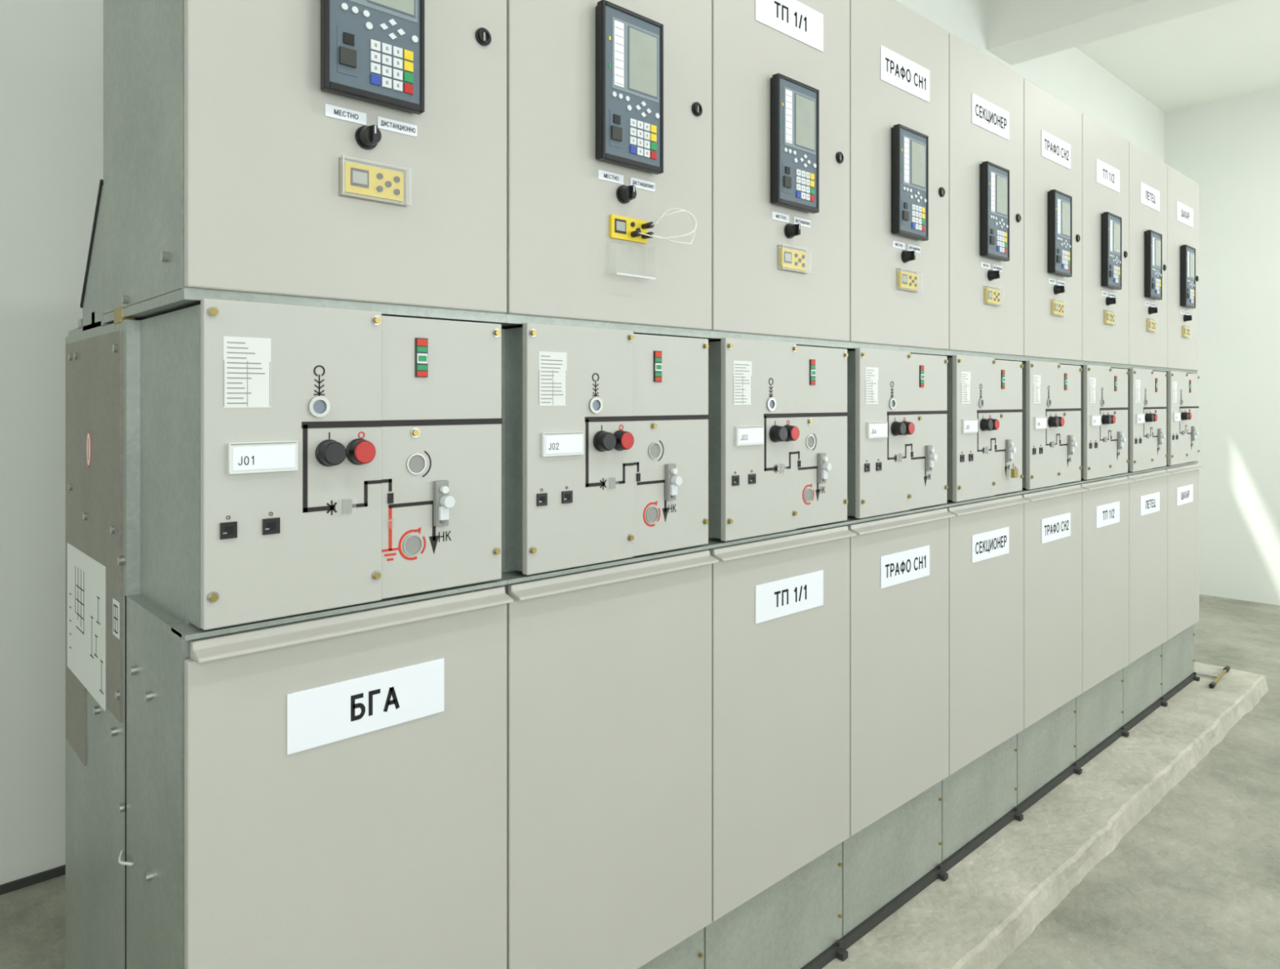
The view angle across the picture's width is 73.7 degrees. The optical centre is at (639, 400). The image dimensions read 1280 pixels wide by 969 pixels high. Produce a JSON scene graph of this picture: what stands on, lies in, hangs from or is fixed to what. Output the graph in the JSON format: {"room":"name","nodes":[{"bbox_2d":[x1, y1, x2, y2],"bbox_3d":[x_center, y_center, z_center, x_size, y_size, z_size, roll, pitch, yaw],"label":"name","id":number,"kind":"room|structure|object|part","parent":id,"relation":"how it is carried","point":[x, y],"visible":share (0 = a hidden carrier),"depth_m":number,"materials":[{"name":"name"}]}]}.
{"room":"electrical room","nodes":[
{"label":"electrical room","id":0,"kind":"room"},
{"bbox_2d":[0,0,1164,884],"bbox_3d":[-0.080,-0.441,4.082,11.850,4.270,1.300,0,0,-43],"label":"wall","id":1,"kind":"structure","parent":0,"point":[51,51],"depth_m":3.02,"materials":[{"name":"paint"}]},
{"bbox_2d":[0,864,65,894],"bbox_3d":[-2.551,1.679,2.590,6.200,0.030,0.012,0,0,-43],"label":"baseboard","id":2,"kind":"structure","parent":1,"relation":"attached to","point":[59,871],"depth_m":2.98,"materials":[{"name":"grey"}]},
{"bbox_2d":[986,0,1238,65],"bbox_3d":[3.762,-2.366,3.774,0.350,0.420,4.390,0,0,-43],"label":"ceiling beam","id":3,"kind":"structure","parent":1,"relation":"attached to","point":[1019,31],"depth_m":5.00,"materials":[{"name":"paint"}]},
{"bbox_2d":[0,594,1279,968],"bbox_3d":[1.451,1.744,2.440,12.050,0.100,5.790,0,0,-43],"label":"floor","id":4,"kind":"structure","parent":0,"point":[1195,883],"depth_m":3.01,"materials":[{"name":"concrete"}]},
{"bbox_2d":[65,0,513,968],"bbox_3d":[-0.789,0.181,1.807,0.596,2.855,0.993,0,0,-43],"label":"tall cabinet","id":5,"kind":"object","parent":4,"relation":"on","point":[286,601],"visible":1,"depth_m":1.47,"materials":[{"name":"metal"}]},
{"bbox_3d":[-0.593,0.090,1.346,0.105,0.048,0.010,0,0,-43],"label":"number plate","id":6,"kind":"part","parent":5,"relation":"part of","materials":[{"name":"white plastic"}]},
{"bbox_3d":[-0.477,-0.708,1.484,0.573,1.076,0.022,0,0,-43],"label":"door","id":7,"kind":"part","parent":5,"relation":"part of","materials":[{"name":"paint"}]},
{"bbox_3d":[-0.468,0.820,1.475,0.573,0.908,0.044,0,0,-43],"label":"door","id":8,"kind":"part","parent":5,"relation":"part of","materials":[{"name":"paint"}]},
{"bbox_3d":[-0.469,0.098,1.481,0.540,0.503,0.018,0,0,-43],"label":"breaker panel","id":9,"kind":"part","parent":5,"relation":"part of","materials":[{"name":"paint"}]},
{"bbox_3d":[-0.461,-0.452,1.460,0.040,0.040,0.036,0,0,-43],"label":"selector knob","id":10,"kind":"part","parent":5,"relation":"part of","materials":[{"name":"black plastic"}]},
{"bbox_2d":[497,0,719,968],"bbox_3d":[-0.334,0.181,2.192,0.596,2.855,1.050,0,0,-43],"label":"tall cabinet","id":11,"kind":"object","parent":4,"relation":"on","point":[606,562],"visible":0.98,"depth_m":1.84,"materials":[{"name":"metal"}]},
{"bbox_3d":[-0.158,0.090,1.752,0.105,0.048,0.010,0,0,-43],"label":"number plate","id":12,"kind":"part","parent":11,"relation":"part of","materials":[{"name":"white plastic"}]},
{"bbox_3d":[-0.048,-0.708,1.885,0.591,1.076,0.022,0,0,-43],"label":"door","id":13,"kind":"part","parent":11,"relation":"part of","materials":[{"name":"paint"}]},
{"bbox_3d":[-0.039,0.820,1.875,0.591,0.908,0.044,0,0,-43],"label":"door","id":14,"kind":"part","parent":11,"relation":"part of","materials":[{"name":"paint"}]},
{"bbox_3d":[-0.033,0.098,1.887,0.540,0.503,0.018,0,0,-43],"label":"breaker panel","id":15,"kind":"part","parent":11,"relation":"part of","materials":[{"name":"paint"}]},
{"bbox_3d":[-0.025,-0.452,1.866,0.040,0.040,0.036,0,0,-43],"label":"selector knob","id":16,"kind":"part","parent":11,"relation":"part of","materials":[{"name":"black plastic"}]},
{"bbox_2d":[702,0,857,968],"bbox_3d":[0.082,0.181,2.619,0.596,2.855,0.992,0,0,-43],"label":"tall cabinet","id":17,"kind":"object","parent":4,"relation":"on","point":[778,414],"visible":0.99,"depth_m":2.25,"materials":[{"name":"metal"}]},
{"bbox_3d":[0.278,0.090,2.158,0.105,0.048,0.010,0,0,-43],"label":"number plate","id":18,"kind":"part","parent":17,"relation":"part of","materials":[{"name":"white plastic"}]},
{"bbox_3d":[0.388,-0.708,2.291,0.591,1.076,0.022,0,0,-43],"label":"door","id":19,"kind":"part","parent":17,"relation":"part of","materials":[{"name":"paint"}]},
{"bbox_3d":[0.397,0.820,2.281,0.591,0.908,0.044,0,0,-43],"label":"door","id":20,"kind":"part","parent":17,"relation":"part of","materials":[{"name":"paint"}]},
{"bbox_3d":[0.403,0.098,2.293,0.540,0.503,0.018,0,0,-43],"label":"breaker panel","id":21,"kind":"part","parent":17,"relation":"part of","materials":[{"name":"paint"}]},
{"bbox_3d":[0.411,-0.452,2.272,0.040,0.040,0.036,0,0,-43],"label":"selector knob","id":22,"kind":"part","parent":17,"relation":"part of","materials":[{"name":"black plastic"}]},
{"bbox_2d":[841,0,955,949],"bbox_3d":[0.518,0.181,3.025,0.596,2.855,0.992,0,0,-43],"label":"tall cabinet","id":23,"kind":"object","parent":4,"relation":"on","point":[897,486],"visible":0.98,"depth_m":2.66,"materials":[{"name":"metal"}]},
{"bbox_3d":[0.714,0.090,2.564,0.105,0.048,0.010,0,0,-43],"label":"number plate","id":24,"kind":"part","parent":23,"relation":"part of","materials":[{"name":"white plastic"}]},
{"bbox_3d":[0.824,-0.708,2.697,0.591,1.076,0.022,0,0,-43],"label":"door","id":25,"kind":"part","parent":23,"relation":"part of","materials":[{"name":"paint"}]},
{"bbox_3d":[0.838,0.098,2.700,0.540,0.503,0.018,0,0,-43],"label":"breaker panel","id":26,"kind":"part","parent":23,"relation":"part of","materials":[{"name":"paint"}]},
{"bbox_3d":[0.833,0.820,2.687,0.591,0.908,0.044,0,0,-43],"label":"door","id":27,"kind":"part","parent":23,"relation":"part of","materials":[{"name":"paint"}]},
{"bbox_3d":[0.846,-0.452,2.678,0.040,0.040,0.036,0,0,-43],"label":"selector knob","id":28,"kind":"part","parent":23,"relation":"part of","materials":[{"name":"black plastic"}]},
{"bbox_2d":[941,33,1030,871],"bbox_3d":[0.954,0.181,3.432,0.596,2.855,0.992,0,0,-43],"label":"tall cabinet","id":29,"kind":"object","parent":4,"relation":"on","point":[984,476],"visible":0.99,"depth_m":3.06,"materials":[{"name":"metal"}]},
{"bbox_3d":[1.149,0.090,2.971,0.105,0.048,0.010,0,0,-43],"label":"number plate","id":30,"kind":"part","parent":29,"relation":"part of","materials":[{"name":"white plastic"}]},
{"bbox_3d":[1.259,-0.708,3.103,0.591,1.076,0.022,0,0,-43],"label":"door","id":31,"kind":"part","parent":29,"relation":"part of","materials":[{"name":"paint"}]},
{"bbox_3d":[1.274,0.098,3.106,0.540,0.503,0.018,0,0,-43],"label":"breaker panel","id":32,"kind":"part","parent":29,"relation":"part of","materials":[{"name":"paint"}]},
{"bbox_3d":[1.268,0.820,3.093,0.591,0.908,0.044,0,0,-43],"label":"door","id":33,"kind":"part","parent":29,"relation":"part of","materials":[{"name":"paint"}]},
{"bbox_3d":[1.282,-0.452,3.084,0.040,0.040,0.036,0,0,-43],"label":"selector knob","id":34,"kind":"part","parent":29,"relation":"part of","materials":[{"name":"black plastic"}]},
{"bbox_2d":[821,661,1268,968],"bbox_3d":[0.588,1.639,2.947,7.280,0.111,1.251,0,0,-43],"label":"concrete plinth","id":35,"kind":"object","parent":4,"relation":"on","point":[990,901],"depth_m":3.10,"materials":[{"name":"grey concrete"}]},
{"bbox_3d":[3.294,1.596,4.980,0.451,0.026,0.202,0,0,-43],"label":"racking crank handle","id":36,"kind":"part","parent":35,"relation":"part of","materials":[{"name":"yellow metal"}]},
{"bbox_2d":[1016,78,1088,813],"bbox_3d":[1.389,0.181,3.838,0.596,2.855,0.992,0,0,-43],"label":"tall cabinet","id":37,"kind":"object","parent":4,"relation":"on","point":[1051,468],"visible":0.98,"depth_m":3.46,"materials":[{"name":"metal"}]},
{"bbox_3d":[1.585,0.090,3.377,0.105,0.048,0.010,0,0,-43],"label":"number plate","id":38,"kind":"part","parent":37,"relation":"part of","materials":[{"name":"white plastic"}]},
{"bbox_3d":[1.695,-0.708,3.509,0.591,1.076,0.022,0,0,-43],"label":"door","id":39,"kind":"part","parent":37,"relation":"part of","materials":[{"name":"paint"}]},
{"bbox_3d":[1.710,0.098,3.512,0.540,0.503,0.018,0,0,-43],"label":"breaker panel","id":40,"kind":"part","parent":37,"relation":"part of","materials":[{"name":"paint"}]},
{"bbox_3d":[1.704,0.820,3.499,0.591,0.908,0.044,0,0,-43],"label":"door","id":41,"kind":"part","parent":37,"relation":"part of","materials":[{"name":"paint"}]},
{"bbox_3d":[1.718,-0.452,3.490,0.040,0.040,0.036,0,0,-43],"label":"selector knob","id":42,"kind":"part","parent":37,"relation":"part of","materials":[{"name":"black plastic"}]},
{"bbox_2d":[1073,113,1134,768],"bbox_3d":[1.825,0.181,4.244,0.596,2.855,0.992,0,0,-43],"label":"tall cabinet","id":43,"kind":"object","parent":4,"relation":"on","point":[1104,460],"visible":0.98,"depth_m":3.88,"materials":[{"name":"metal"}]},
{"bbox_3d":[2.021,0.090,3.783,0.105,0.048,0.010,0,0,-43],"label":"number plate","id":44,"kind":"part","parent":43,"relation":"part of","materials":[{"name":"white plastic"}]},
{"bbox_3d":[2.131,-0.708,3.915,0.591,1.076,0.022,0,0,-43],"label":"door","id":45,"kind":"part","parent":43,"relation":"part of","materials":[{"name":"paint"}]},
{"bbox_3d":[2.145,0.098,3.918,0.540,0.503,0.018,0,0,-43],"label":"breaker panel","id":46,"kind":"part","parent":43,"relation":"part of","materials":[{"name":"paint"}]},
{"bbox_3d":[2.140,0.820,3.905,0.591,0.908,0.044,0,0,-43],"label":"door","id":47,"kind":"part","parent":43,"relation":"part of","materials":[{"name":"paint"}]},
{"bbox_3d":[2.153,-0.452,3.896,0.040,0.040,0.036,0,0,-43],"label":"selector knob","id":48,"kind":"part","parent":43,"relation":"part of","materials":[{"name":"black plastic"}]},
{"bbox_2d":[1123,142,1172,731],"bbox_3d":[2.261,0.181,4.650,0.596,2.855,0.992,0,0,-43],"label":"tall cabinet","id":49,"kind":"object","parent":4,"relation":"on","point":[1146,367],"visible":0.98,"depth_m":4.28,"materials":[{"name":"metal"}]},
{"bbox_3d":[2.456,0.090,4.189,0.105,0.048,0.010,0,0,-43],"label":"number plate","id":50,"kind":"part","parent":49,"relation":"part of","materials":[{"name":"white plastic"}]},
{"bbox_3d":[2.566,-0.708,4.321,0.591,1.076,0.022,0,0,-43],"label":"door","id":51,"kind":"part","parent":49,"relation":"part of","materials":[{"name":"paint"}]},
{"bbox_3d":[2.581,0.098,4.324,0.540,0.503,0.018,0,0,-43],"label":"breaker panel","id":52,"kind":"part","parent":49,"relation":"part of","materials":[{"name":"paint"}]},
{"bbox_3d":[2.575,0.820,4.312,0.591,0.908,0.044,0,0,-43],"label":"door","id":53,"kind":"part","parent":49,"relation":"part of","materials":[{"name":"paint"}]},
{"bbox_3d":[2.589,-0.452,4.302,0.040,0.040,0.036,0,0,-43],"label":"selector knob","id":54,"kind":"part","parent":49,"relation":"part of","materials":[{"name":"black plastic"}]},
{"bbox_2d":[1161,164,1204,701],"bbox_3d":[2.696,0.181,5.056,0.596,2.855,0.992,0,0,-43],"label":"tall cabinet","id":55,"kind":"object","parent":4,"relation":"on","point":[1178,660],"visible":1,"depth_m":4.69,"materials":[{"name":"metal"}]},
{"bbox_3d":[2.892,0.090,4.595,0.105,0.048,0.010,0,0,-43],"label":"number plate","id":56,"kind":"part","parent":55,"relation":"part of","materials":[{"name":"white plastic"}]},
{"bbox_3d":[3.002,-0.708,4.727,0.591,1.076,0.022,0,0,-43],"label":"door","id":57,"kind":"part","parent":55,"relation":"part of","materials":[{"name":"paint"}]},
{"bbox_3d":[3.017,0.098,4.730,0.540,0.503,0.018,0,0,-43],"label":"breaker panel","id":58,"kind":"part","parent":55,"relation":"part of","materials":[{"name":"paint"}]},
{"bbox_3d":[3.011,0.820,4.718,0.591,0.908,0.044,0,0,-43],"label":"door","id":59,"kind":"part","parent":55,"relation":"part of","materials":[{"name":"paint"}]},
{"bbox_3d":[3.025,-0.452,4.709,0.040,0.040,0.036,0,0,-43],"label":"selector knob","id":60,"kind":"part","parent":55,"relation":"part of","materials":[{"name":"black plastic"}]},
{"bbox_2d":[1075,0,1279,112],"bbox_3d":[1.451,-2.626,2.440,12.050,0.100,5.790,0,0,-43],"label":"ceiling","id":61,"kind":"structure","parent":0,"point":[1230,50],"depth_m":6.36,"materials":[{"name":"paint"}]},
{"bbox_2d":[1164,87,1279,605],"bbox_3d":[6.214,-0.441,6.093,0.100,4.270,4.440,0,0,-43],"label":"wall","id":62,"kind":"structure","parent":0,"point":[1230,147],"depth_m":7.24,"materials":[{"name":"paint"}]}
]}

